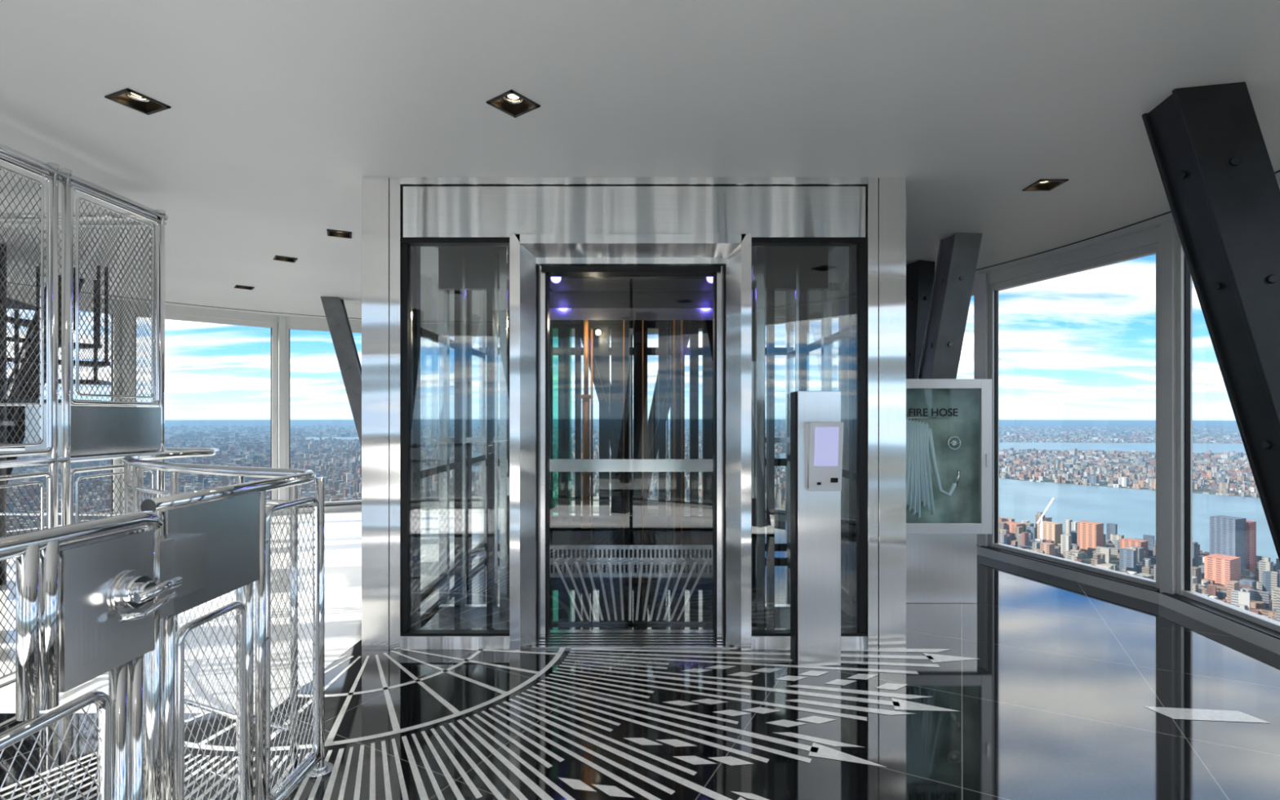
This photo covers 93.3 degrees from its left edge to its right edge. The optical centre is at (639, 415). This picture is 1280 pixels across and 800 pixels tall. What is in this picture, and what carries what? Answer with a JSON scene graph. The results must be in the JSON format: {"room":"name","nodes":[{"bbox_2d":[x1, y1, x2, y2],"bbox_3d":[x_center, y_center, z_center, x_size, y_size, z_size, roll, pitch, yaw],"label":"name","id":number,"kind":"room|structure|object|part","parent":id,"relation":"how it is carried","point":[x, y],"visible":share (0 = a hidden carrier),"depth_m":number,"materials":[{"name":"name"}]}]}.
{"room":"observation deck","nodes":[
{"label":"observation deck","id":0,"kind":"room"},
{"bbox_2d":[0,505,499,713],"bbox_3d":[-2.500,1.499,3.998,11.400,0.002,12.388,0,0,0],"label":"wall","id":1,"kind":"structure","parent":0,"point":[343,529],"depth_m":4.64,"materials":[{"name":"white paint"}]},
{"bbox_2d":[6,275,84,484],"bbox_3d":[-6.559,-0.015,6.265,0.725,3.030,1.182,0,0,0],"label":"steel column","id":2,"kind":"structure","parent":1,"relation":"on","point":[9,416],"depth_m":6.33,"materials":[{"name":"metal"}]},
{"bbox_2d":[0,244,110,585],"bbox_3d":[-5.751,-0.010,5.356,1.595,3.020,1.588,0,0,0],"label":"stair","id":3,"kind":"structure","parent":1,"relation":"on","point":[2,471],"depth_m":5.39,"materials":[{"name":"metal"}]},
{"bbox_2d":[320,296,361,446],"bbox_3d":[-3.571,-0.015,7.900,1.107,3.030,0.350,0,0,0],"label":"steel column","id":4,"kind":"structure","parent":1,"relation":"on","point":[335,309],"depth_m":7.77,"materials":[{"name":"grey metal"}]},
{"bbox_2d":[0,0,1279,325],"bbox_3d":[-2.000,-1.680,4.000,13.200,0.300,13.196,0,0,0],"label":"ceiling","id":5,"kind":"structure","parent":0,"point":[275,121],"depth_m":3.00,"materials":[{"name":"paint"}]},
{"bbox_2d":[104,88,170,115],"bbox_3d":[-2.440,-1.577,2.940,0.240,0.107,0.240,0,0,0],"label":"recessed light","id":6,"kind":"object","parent":5,"relation":"in","point":[127,97],"visible":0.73,"depth_m":2.97,"materials":[{"name":"black metal"}]},
{"bbox_2d":[234,284,254,289],"bbox_3d":[-4.700,-1.577,7.180,0.259,0.107,0.259,0,0,0],"label":"recessed light","id":7,"kind":"object","parent":5,"relation":"in","point":[239,286],"visible":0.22,"depth_m":7.22,"materials":[{"name":"black metal"}]},
{"bbox_2d":[273,255,297,262],"bbox_3d":[-3.450,-1.577,5.880,0.258,0.107,0.258,0,0,0],"label":"recessed light","id":8,"kind":"object","parent":5,"relation":"in","point":[280,258],"visible":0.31,"depth_m":5.92,"materials":[{"name":"black metal"}]},
{"bbox_2d":[326,229,351,238],"bbox_3d":[-2.520,-1.577,5.070,0.246,0.107,0.246,0,0,0],"label":"recessed light","id":9,"kind":"object","parent":5,"relation":"in","point":[331,233],"visible":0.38,"depth_m":5.12,"materials":[{"name":"black metal"}]},
{"bbox_2d":[486,88,540,117],"bbox_3d":[-0.620,-1.577,2.960,0.258,0.107,0.258,0,0,0],"label":"recessed light","id":10,"kind":"object","parent":5,"relation":"in","point":[510,102],"visible":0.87,"depth_m":3.00,"materials":[{"name":"black metal"}]},
{"bbox_2d":[9,169,1279,324],"bbox_3d":[-2.000,-1.527,4.000,12.000,0.006,12.000,0,0,0],"label":"trim","id":11,"kind":"structure","parent":5,"relation":"attached to","point":[1277,171],"depth_m":5.95,"materials":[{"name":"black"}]},
{"bbox_2d":[1022,179,1068,191],"bbox_3d":[2.680,-1.577,4.000,0.184,0.107,0.184,0,0,0],"label":"recessed light","id":12,"kind":"object","parent":5,"relation":"in","point":[1041,184],"visible":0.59,"depth_m":4.04,"materials":[{"name":"black metal"}]},
{"bbox_2d":[0,506,1279,799],"bbox_3d":[-2.000,1.625,4.000,13.200,0.250,13.196,0,0,0],"label":"floor","id":13,"kind":"structure","parent":0,"point":[1055,695],"depth_m":3.03,"materials":[{"name":"black stone"}]},
{"bbox_2d":[6,284,131,536],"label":"window","id":14,"kind":"structure","parent":13,"relation":"on","point":[113,461],"depth_m":7.95,"materials":[{"name":"silver metal"}]},
{"bbox_2d":[0,143,168,689],"bbox_3d":[-3.947,0.043,2.700,1.345,2.915,3.000,0,0,0],"label":"fence panel","id":15,"kind":"object","parent":13,"relation":"on","point":[77,430],"visible":0.76,"depth_m":3.55,"materials":[{"name":"silver metal"}]},
{"bbox_2d":[0,511,206,799],"bbox_3d":[-1.215,0.864,1.075,0.210,1.272,1.250,0,0,0],"label":"gate","id":16,"kind":"object","parent":13,"relation":"on","point":[91,596],"visible":1,"depth_m":1.32,"materials":[{"name":"silver metal"}]},
{"bbox_2d":[0,448,333,799],"bbox_3d":[-2.950,0.864,2.996,3.300,1.272,2.692,0,0,0],"label":"metal gate","id":17,"kind":"object","parent":13,"relation":"on","point":[236,520],"visible":0.81,"depth_m":2.10,"materials":[{"name":"silver metal"}]},
{"bbox_2d":[131,301,285,515],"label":"window","id":18,"kind":"structure","parent":13,"relation":"on","point":[277,323],"depth_m":9.16,"materials":[{"name":"silver metal"}]},
{"bbox_2d":[280,315,361,515],"bbox_3d":[-4.653,-0.015,9.636,1.765,3.030,0.995,0,0,0],"label":"window","id":19,"kind":"structure","parent":13,"relation":"on","point":[304,323],"depth_m":9.34,"materials":[{"name":"silver metal"}]},
{"bbox_2d":[420,324,499,506],"bbox_3d":[-2.931,-0.015,10.159,1.881,3.030,0.495,0,0,0],"label":"window","id":20,"kind":"structure","parent":13,"relation":"on","point":[424,501],"depth_m":10.07,"materials":[{"name":"silver metal"}]},
{"bbox_2d":[552,328,611,506],"bbox_3d":[-1.132,-0.015,10.161,1.889,3.030,0.437,0,0,0],"label":"window","id":21,"kind":"structure","parent":13,"relation":"on","point":[555,331],"depth_m":10.11,"materials":[{"name":"silver metal"}]},
{"bbox_2d":[588,328,633,512],"bbox_3d":[-0.425,-0.015,9.274,0.969,3.030,0.352,0,0,0],"label":"steel column","id":22,"kind":"structure","parent":13,"relation":"on","point":[595,331],"depth_m":9.13,"materials":[{"name":"black metal"}]},
{"bbox_2d":[361,177,906,651],"bbox_3d":[-0.040,-0.013,5.232,3.487,3.035,2.765,0,0,0],"label":"shaft","id":23,"kind":"object","parent":13,"relation":"on","point":[683,255],"visible":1,"depth_m":3.94,"materials":[{"name":"metal"}]},
{"bbox_3d":[-0.060,0.050,5.280,1.840,2.600,1.860,0,0,0],"label":"car glass","id":24,"kind":"part","parent":23,"relation":"part of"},
{"bbox_2d":[0,647,1270,799],"bbox_3d":[-0.062,1.498,2.337,6.283,0.001,3.267,0,0,0],"label":"inlay","id":25,"kind":"object","parent":13,"relation":"on","point":[816,749],"visible":0.81,"depth_m":2.92,"materials":[{"name":"metal"}]},
{"bbox_2d":[629,328,670,515],"bbox_3d":[0.225,-0.015,9.125,0.869,3.030,0.450,0,0,0],"label":"steel column","id":26,"kind":"structure","parent":13,"relation":"on","point":[652,423],"depth_m":9.00,"materials":[{"name":"black metal"}]},
{"bbox_2d":[629,328,702,512],"bbox_3d":[0.594,-0.015,9.663,1.797,3.030,0.930,0,0,0],"label":"window","id":27,"kind":"structure","parent":13,"relation":"on","point":[652,504],"depth_m":10.00,"materials":[{"name":"silver metal"}]},
{"bbox_2d":[764,300,848,528],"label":"window","id":28,"kind":"structure","parent":13,"relation":"on","point":[840,310],"depth_m":8.06,"materials":[{"name":"silver metal"}]},
{"bbox_2d":[790,391,843,666],"bbox_3d":[1.069,0.675,3.661,0.269,1.650,0.237,0,0,0],"label":"kiosk","id":29,"kind":"object","parent":13,"relation":"on","point":[816,427],"visible":1,"depth_m":3.62,"materials":[{"name":"metal"}]},
{"bbox_2d":[842,273,988,555],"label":"window","id":30,"kind":"structure","parent":13,"relation":"on","point":[980,292],"depth_m":6.53,"materials":[{"name":"silver metal"}]},
{"bbox_2d":[906,260,935,378],"bbox_3d":[2.740,-0.015,6.182,0.382,3.030,0.517,0,0,0],"label":"steel column","id":31,"kind":"structure","parent":13,"relation":"on","point":[920,274],"depth_m":6.00,"materials":[{"name":"black metal"}]},
{"bbox_2d":[906,378,991,603],"bbox_3d":[2.385,0.603,4.880,0.830,1.795,0.180,0,0,0],"label":"tall cabinet","id":32,"kind":"object","parent":13,"relation":"on","point":[948,421],"visible":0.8,"depth_m":4.88,"materials":[{"name":"white metal"}]},
{"bbox_2d":[916,232,982,378],"bbox_3d":[2.602,-0.015,5.508,0.536,3.030,0.937,0,0,0],"label":"steel column","id":33,"kind":"structure","parent":13,"relation":"on","point":[958,253],"depth_m":5.21,"materials":[{"name":"grey metal"}]},
{"bbox_2d":[977,221,1176,604],"bbox_3d":[3.999,-0.015,5.676,0.714,3.030,1.851,0,0,0],"label":"window","id":34,"kind":"structure","parent":13,"relation":"on","point":[1161,241],"depth_m":5.06,"materials":[{"name":"silver metal"}]},
{"bbox_2d":[1142,81,1279,561],"bbox_3d":[3.080,-0.015,2.810,1.164,3.030,0.530,0,0,0],"label":"steel column","id":35,"kind":"structure","parent":13,"relation":"on","point":[1222,190],"depth_m":2.80,"materials":[{"name":"black metal"}]},
{"bbox_2d":[1157,177,1279,654],"bbox_3d":[4.057,-0.015,3.286,0.537,3.030,3.121,0,0,0],"label":"window","id":36,"kind":"structure","parent":13,"relation":"on","point":[1257,629],"depth_m":4.70,"materials":[{"name":"silver metal"}]},
{"label":"outside","id":37,"kind":"structure","parent":0,"visible":0},
{"bbox_2d":[13,419,1272,610],"bbox_3d":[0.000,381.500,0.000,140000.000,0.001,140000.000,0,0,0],"label":"city","id":38,"kind":"object","parent":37,"point":[1042,424],"visible":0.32,"depth_m":8883.94},
{"bbox_2d":[6,422,1279,622],"bbox_3d":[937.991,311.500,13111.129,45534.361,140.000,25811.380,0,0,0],"label":"city skyline","id":39,"kind":"object","parent":38,"relation":"on","point":[1232,563],"visible":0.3,"depth_m":3417.55},
{"bbox_2d":[1037,497,1054,542],"bbox_3d":[1142.500,305.985,1702.000,48.205,151.030,4.400,0,0,0],"label":"construction crane","id":40,"kind":"object","parent":38,"relation":"on","point":[1040,520],"visible":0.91,"depth_m":1700.09,"materials":[{"name":"white metal"}]},
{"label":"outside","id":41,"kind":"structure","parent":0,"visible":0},
{"bbox_2d":[305,435,1278,563],"bbox_3d":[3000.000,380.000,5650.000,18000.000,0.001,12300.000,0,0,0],"label":"river","id":42,"kind":"structure","parent":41,"point":[1133,510],"depth_m":2583.48,"materials":[{"name":"liquid"}]}
]}

